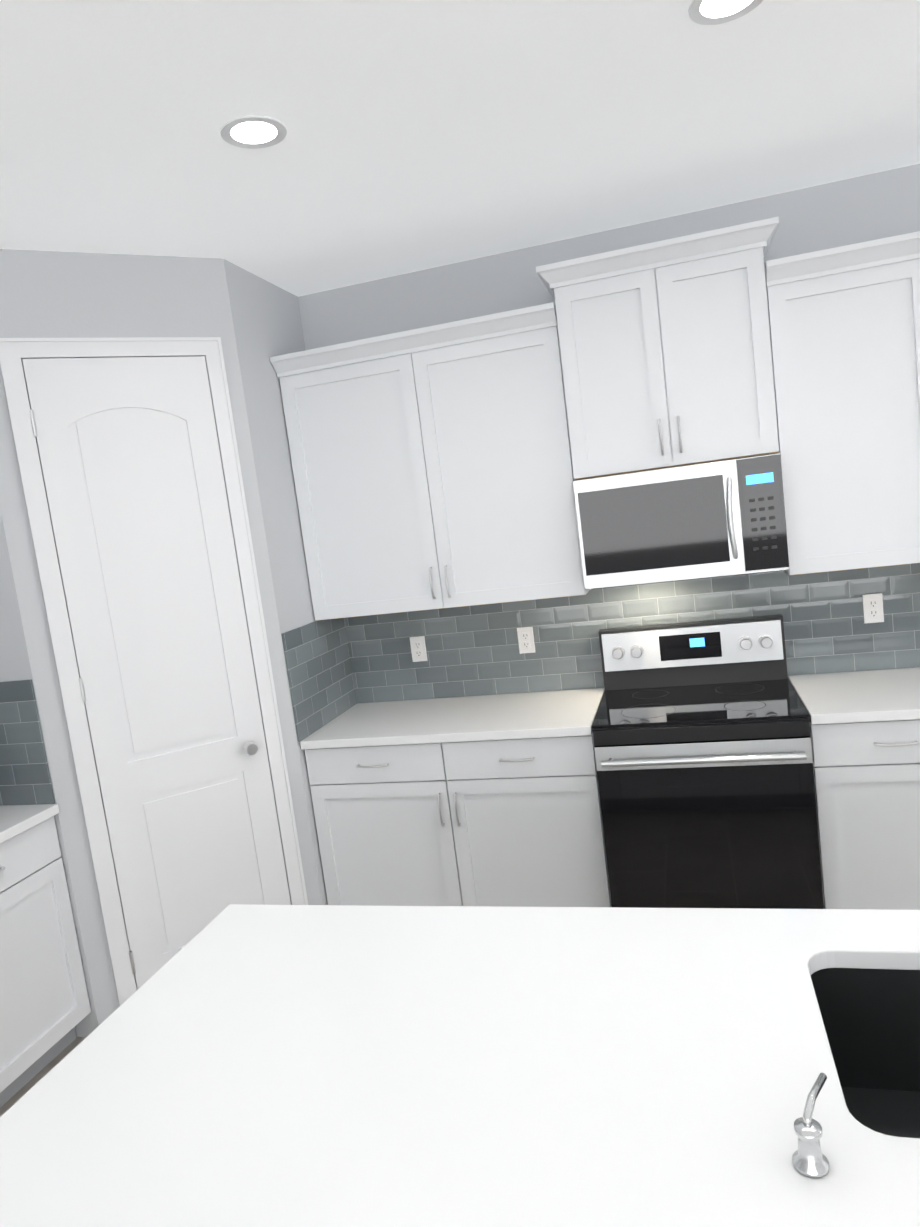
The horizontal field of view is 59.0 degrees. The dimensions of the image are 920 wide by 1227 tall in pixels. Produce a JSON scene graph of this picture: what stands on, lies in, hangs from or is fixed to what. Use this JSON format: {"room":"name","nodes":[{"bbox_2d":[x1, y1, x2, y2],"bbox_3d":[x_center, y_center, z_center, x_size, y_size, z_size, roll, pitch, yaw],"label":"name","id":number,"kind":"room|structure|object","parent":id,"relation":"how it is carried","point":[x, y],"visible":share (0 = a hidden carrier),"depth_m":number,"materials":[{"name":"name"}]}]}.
{"room":"kitchen","nodes":[
{"label":"kitchen","id":0,"kind":"room"},
{"bbox_2d":[0,1037,85,1116],"bbox_3d":[-1.281,2.018,-0.290,15.950,0.100,10.000,-5,7,16],"label":"floor","id":1,"kind":"structure","parent":0,"point":[31,1083],"depth_m":2.85,"materials":[{"name":"tile"}]},
{"bbox_2d":[0,816,90,1106],"bbox_3d":[-1.786,1.231,2.715,0.603,0.876,0.719,-5,7,16],"label":"base cabinet","id":2,"kind":"object","parent":1,"relation":"on","point":[45,1009],"visible":0.98,"depth_m":2.78,"materials":[{"name":"white wood"}]},
{"bbox_2d":[0,804,59,843],"bbox_3d":[-1.907,0.822,2.372,0.630,0.035,1.315,-5,7,16],"label":"countertop","id":3,"kind":"structure","parent":2,"relation":"on","point":[15,820],"depth_m":2.83,"materials":[{"name":"white stone"}]},
{"bbox_2d":[305,732,611,906],"bbox_3d":[0.051,0.900,3.556,1.202,0.877,0.638,-5,7,16],"label":"base cabinet","id":4,"kind":"object","parent":1,"relation":"on","point":[507,823],"visible":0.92,"depth_m":3.27,"materials":[{"name":"white wood"}]},
{"bbox_2d":[300,688,604,748],"bbox_3d":[-0.005,0.448,3.507,1.202,0.035,0.630,-5,7,16],"label":"countertop","id":5,"kind":"structure","parent":4,"relation":"on","point":[559,713],"depth_m":3.39,"materials":[{"name":"white stone"}]},
{"bbox_2d":[0,905,919,1226],"bbox_3d":[0.571,1.115,1.018,2.547,0.914,1.277,-5,7,16],"label":"kitchen island","id":6,"kind":"object","parent":1,"relation":"on","point":[292,1065],"visible":0.96,"depth_m":1.25,"materials":[{"name":"white stone"}]},
{"bbox_2d":[792,1073,829,1178],"bbox_3d":[0.437,0.631,1.012,0.056,0.072,0.098,-5,7,16],"label":"soap dispenser","id":7,"kind":"object","parent":6,"relation":"on","point":[809,1159],"visible":1,"depth_m":0.98,"materials":[{"name":"silver metal"}]},
{"bbox_2d":[592,614,823,908],"bbox_3d":[0.964,0.669,3.230,0.756,1.180,0.710,-5,7,16],"label":"range","id":8,"kind":"object","parent":1,"relation":"on","point":[703,747],"visible":0.94,"depth_m":2.98,"materials":[{"name":"silver metal"}]},
{"bbox_2d":[809,719,919,909],"bbox_3d":[1.872,0.730,3.046,1.064,0.877,0.638,-5,7,16],"label":"base cabinet","id":9,"kind":"object","parent":1,"relation":"on","point":[867,784],"visible":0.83,"depth_m":2.87,"materials":[{"name":"white wood"}]},
{"bbox_2d":[788,667,919,723],"bbox_3d":[1.827,0.277,2.993,1.086,0.035,0.630,-5,7,16],"label":"countertop","id":10,"kind":"structure","parent":9,"relation":"on","point":[865,696],"depth_m":3.00,"materials":[{"name":"white stone"}]},
{"bbox_2d":[0,509,98,1036],"bbox_3d":[-1.796,0.203,2.997,0.620,2.840,0.108,-5,7,16],"label":"wall","id":11,"kind":"structure","parent":0,"point":[14,662],"depth_m":2.87,"materials":[{"name":"grey paint"}]},
{"bbox_2d":[0,679,54,805],"bbox_3d":[-1.773,0.484,2.971,0.607,0.456,0.008,-5,7,16],"label":"backsplash","id":12,"kind":"structure","parent":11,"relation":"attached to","point":[25,777],"depth_m":2.91,"materials":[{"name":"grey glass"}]},
{"bbox_2d":[0,249,321,1024],"bbox_3d":[-1.148,0.106,3.122,0.903,2.840,0.100,-11,8,-29],"label":"wall","id":13,"kind":"structure","parent":0,"point":[51,294],"depth_m":2.96,"materials":[{"name":"grey paint"}]},
{"bbox_2d":[0,337,307,1005],"bbox_3d":[-1.091,0.256,3.089,0.758,2.539,0.021,-11,8,-29],"label":"door frame","id":14,"kind":"structure","parent":13,"relation":"attached to","point":[14,352],"depth_m":2.99,"materials":[{"name":"white paint"}]},
{"bbox_2d":[22,356,290,989],"bbox_3d":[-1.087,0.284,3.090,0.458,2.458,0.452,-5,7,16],"label":"pantry door","id":15,"kind":"structure","parent":13,"relation":"in","point":[130,457],"depth_m":3.06,"materials":[{"name":"white paint"}]},
{"bbox_2d":[223,259,327,904],"bbox_3d":[-0.702,-0.009,3.617,0.104,2.840,0.645,-5,7,16],"label":"wall","id":16,"kind":"structure","parent":0,"point":[266,318],"depth_m":3.39,"materials":[{"name":"grey paint"}]},
{"bbox_2d":[281,618,356,741],"bbox_3d":[-0.614,0.260,3.629,0.008,0.456,0.632,-5,7,16],"label":"backsplash","id":17,"kind":"structure","parent":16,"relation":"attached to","point":[319,672],"depth_m":3.58,"materials":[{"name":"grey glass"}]},
{"bbox_2d":[0,0,919,296],"bbox_3d":[-1.648,-0.889,-0.634,15.950,0.120,10.000,-5,7,16],"label":"ceiling","id":18,"kind":"structure","parent":0,"point":[424,134],"depth_m":2.28,"materials":[{"name":"white paint"}]},
{"bbox_2d":[220,115,286,148],"bbox_3d":[-0.555,-1.296,2.193,0.176,0.004,0.176,-5,7,16],"label":"recessed light","id":19,"kind":"object","parent":18,"relation":"in","point":[253,132],"visible":1,"depth_m":2.19,"materials":[{"name":"white paint"}]},
{"bbox_2d":[688,0,763,24],"bbox_3d":[0.615,-1.405,1.865,0.176,0.004,0.176,-5,7,16],"label":"recessed light","id":20,"kind":"object","parent":18,"relation":"in","point":[709,12],"visible":1,"depth_m":1.90,"materials":[{"name":"white paint"}]},
{"bbox_2d":[298,164,919,349],"bbox_3d":[2.720,-0.376,3.067,9.650,2.840,0.150,-5,7,16],"label":"wall","id":21,"kind":"structure","parent":0,"point":[869,207],"depth_m":3.42,"materials":[{"name":"grey paint"}]},
{"bbox_2d":[270,302,589,619],"bbox_3d":[-0.103,-0.599,3.505,1.202,1.136,0.380,-5,7,16],"label":"upper cabinet","id":22,"kind":"object","parent":21,"relation":"attached to","point":[432,466],"visible":0.98,"depth_m":3.36,"materials":[{"name":"white wood"}]},
{"bbox_2d":[345,563,919,702],"bbox_3d":[0.938,0.183,3.541,3.040,0.671,0.008,-5,7,16],"label":"backsplash","id":23,"kind":"structure","parent":21,"relation":"attached to","point":[472,650],"depth_m":3.61,"materials":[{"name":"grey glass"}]},
{"bbox_2d":[410,636,427,661],"bbox_3d":[-0.196,0.168,3.831,0.072,0.118,0.008,-5,7,16],"label":"electrical outlet","id":24,"kind":"object","parent":23,"relation":"attached to","point":[418,648],"visible":1,"depth_m":3.83,"materials":[{"name":"white plastic"}]},
{"bbox_2d":[517,627,534,653],"bbox_3d":[0.300,0.122,3.692,0.072,0.118,0.008,-5,7,16],"label":"electrical outlet","id":25,"kind":"object","parent":23,"relation":"attached to","point":[526,639],"visible":1,"depth_m":3.69,"materials":[{"name":"white plastic"}]},
{"bbox_2d":[863,593,883,622],"bbox_3d":[1.679,-0.021,3.304,0.072,0.118,0.008,-5,7,16],"label":"electrical outlet","id":26,"kind":"object","parent":23,"relation":"attached to","point":[873,608],"visible":1,"depth_m":3.30,"materials":[{"name":"white plastic"}]},
{"bbox_2d":[536,217,778,479],"bbox_3d":[0.799,-0.977,3.189,0.858,0.804,0.415,-5,7,16],"label":"upper cabinet","id":27,"kind":"object","parent":21,"relation":"attached to","point":[665,350],"visible":0.98,"depth_m":3.04,"materials":[{"name":"white wood"}]},
{"bbox_2d":[573,453,788,588],"bbox_3d":[0.874,-0.360,3.251,0.756,0.436,0.438,-5,7,16],"label":"over-the-range microwave","id":28,"kind":"object","parent":27,"relation":"attached to","point":[710,520],"visible":1,"depth_m":3.08,"materials":[{"name":"silver metal"}]},
{"bbox_2d":[765,231,919,574],"bbox_3d":[1.742,-0.770,2.988,1.114,1.136,0.380,-5,7,16],"label":"upper cabinet","id":29,"kind":"object","parent":21,"relation":"attached to","point":[844,326],"visible":0.92,"depth_m":2.95,"materials":[{"name":"white wood"}]}
]}

